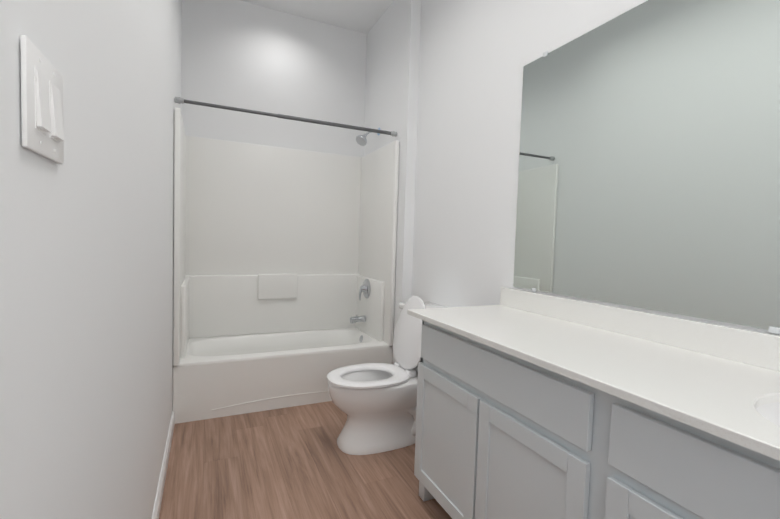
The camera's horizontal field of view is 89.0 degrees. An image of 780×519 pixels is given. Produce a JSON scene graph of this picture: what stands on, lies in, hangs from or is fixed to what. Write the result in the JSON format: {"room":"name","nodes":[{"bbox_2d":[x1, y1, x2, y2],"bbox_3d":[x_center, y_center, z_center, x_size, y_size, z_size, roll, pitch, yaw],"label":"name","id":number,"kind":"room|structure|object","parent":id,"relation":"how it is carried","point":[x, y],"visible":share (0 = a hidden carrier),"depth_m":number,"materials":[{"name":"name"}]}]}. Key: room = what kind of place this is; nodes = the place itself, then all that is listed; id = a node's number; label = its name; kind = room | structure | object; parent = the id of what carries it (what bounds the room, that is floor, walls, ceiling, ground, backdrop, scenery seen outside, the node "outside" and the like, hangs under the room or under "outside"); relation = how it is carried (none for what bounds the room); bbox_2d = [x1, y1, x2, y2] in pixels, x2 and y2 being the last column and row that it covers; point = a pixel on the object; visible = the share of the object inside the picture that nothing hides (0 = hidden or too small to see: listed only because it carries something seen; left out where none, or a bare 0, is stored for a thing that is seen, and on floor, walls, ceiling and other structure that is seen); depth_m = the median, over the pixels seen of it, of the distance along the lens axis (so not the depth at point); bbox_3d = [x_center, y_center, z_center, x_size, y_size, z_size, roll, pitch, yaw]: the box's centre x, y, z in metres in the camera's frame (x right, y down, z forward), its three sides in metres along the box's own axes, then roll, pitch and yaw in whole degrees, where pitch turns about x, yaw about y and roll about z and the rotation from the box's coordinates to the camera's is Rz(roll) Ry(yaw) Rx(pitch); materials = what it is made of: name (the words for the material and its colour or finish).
{"room":"bathroom","nodes":[
{"label":"bathroom","id":0,"kind":"room"},
{"bbox_2d":[0,0,181,518],"bbox_3d":[-1.038,-0.465,1.667,0.120,3.100,3.140,1,3,-25],"label":"wall","id":1,"kind":"structure","parent":0,"point":[86,304],"depth_m":0.70,"materials":[{"name":"white paint"}]},
{"bbox_2d":[20,35,63,163],"bbox_3d":[-0.420,-0.186,0.487,0.012,0.120,0.123,1,3,-25],"label":"light switch","id":2,"kind":"object","parent":1,"relation":"attached to","point":[42,105],"visible":1,"depth_m":0.46,"materials":[{"name":"white plastic"}]},
{"bbox_2d":[152,411,174,518],"bbox_3d":[-0.875,1.060,1.444,0.013,0.085,2.328,1,3,-25],"label":"baseboard","id":3,"kind":"structure","parent":1,"relation":"attached to","point":[158,501],"depth_m":1.90,"materials":[{"name":"white paint"}]},
{"bbox_2d":[181,0,366,156],"bbox_3d":[-0.940,-0.550,3.505,1.840,3.100,0.120,1,3,-25],"label":"wall","id":4,"kind":"structure","parent":0,"point":[242,54],"depth_m":3.35,"materials":[{"name":"white paint"}]},
{"bbox_2d":[159,401,451,518],"bbox_3d":[-0.785,1.134,1.376,3.320,0.050,4.300,1,3,-25],"label":"floor","id":5,"kind":"structure","parent":0,"point":[295,462],"depth_m":2.02,"materials":[{"name":"brown wood"}]},
{"bbox_2d":[173,107,398,423],"bbox_3d":[-0.805,0.044,3.106,1.514,1.960,0.777,1,3,-25],"label":"shower","id":6,"kind":"object","parent":5,"relation":"on","point":[284,278],"visible":0.96,"depth_m":3.25,"materials":[{"name":"white plastic"}]},
{"bbox_2d":[327,296,447,454],"bbox_3d":[0.008,0.655,2.402,0.783,0.858,0.472,1,3,-25],"label":"toilet","id":7,"kind":"object","parent":5,"relation":"on","point":[376,403],"visible":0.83,"depth_m":2.28,"materials":[{"name":"white ceramic"}]},
{"bbox_2d":[414,319,779,518],"bbox_3d":[0.782,0.744,1.031,0.525,0.859,2.028,1,3,-25],"label":"bathroom vanity","id":8,"kind":"object","parent":5,"relation":"on","point":[532,405],"depth_m":1.12,"materials":[{"name":"white paint"}]},
{"bbox_2d":[407,303,779,462],"bbox_3d":[0.773,0.304,1.013,0.563,0.021,2.092,1,3,-25],"label":"countertop","id":9,"kind":"structure","parent":8,"relation":"on","point":[696,390],"depth_m":1.06,"materials":[{"name":"white stone"}]},
{"bbox_2d":[731,395,779,430],"bbox_3d":[0.917,0.397,0.698,0.454,0.149,0.444,1,3,-25],"label":"sink","id":10,"kind":"object","parent":9,"relation":"in","point":[768,412],"depth_m":0.88,"materials":[{"name":"white ceramic"}]},
{"bbox_2d":[240,0,393,33],"bbox_3d":[-0.687,-2.011,1.225,3.320,0.050,4.300,1,3,-25],"label":"ceiling","id":11,"kind":"structure","parent":0,"point":[362,16],"depth_m":3.31,"materials":[{"name":"white paint"}]},
{"bbox_2d":[364,0,420,364],"bbox_3d":[-0.038,-0.516,3.364,0.080,3.100,0.895,1,3,-25],"label":"wall","id":12,"kind":"structure","parent":0,"point":[392,67],"depth_m":3.03,"materials":[{"name":"white paint"}]},
{"bbox_2d":[175,97,396,136],"bbox_3d":[-0.639,-0.980,2.768,1.515,0.042,0.042,1,3,-25],"label":"rail","id":13,"kind":"object","parent":12,"relation":"attached to","point":[179,100],"visible":1,"depth_m":2.73,"materials":[{"name":"grey metal"}]},
{"bbox_2d":[356,128,379,145],"bbox_3d":[-0.182,-1.039,3.333,0.215,0.176,0.116,1,3,-25],"label":"shower head","id":14,"kind":"object","parent":12,"relation":"attached to","point":[361,140],"visible":0.81,"depth_m":3.30},
{"bbox_2d":[411,0,779,335],"bbox_3d":[0.741,-0.422,1.918,0.120,3.100,4.180,1,3,-25],"label":"wall","id":15,"kind":"structure","parent":0,"point":[476,57],"depth_m":2.31,"materials":[{"name":"white paint"}]},
{"bbox_2d":[500,287,779,370],"bbox_3d":[1.021,0.249,1.125,0.020,0.093,2.092,1,3,-25],"label":"backsplash","id":16,"kind":"structure","parent":15,"relation":"attached to","point":[761,349],"depth_m":1.33,"materials":[{"name":"white stone"}]},
{"bbox_2d":[513,0,779,333],"bbox_3d":[1.044,-0.355,1.106,0.009,1.108,1.927,1,3,-25],"label":"mirror","id":17,"kind":"object","parent":15,"relation":"attached to","point":[649,168],"visible":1,"depth_m":1.36,"materials":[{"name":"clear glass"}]}
]}

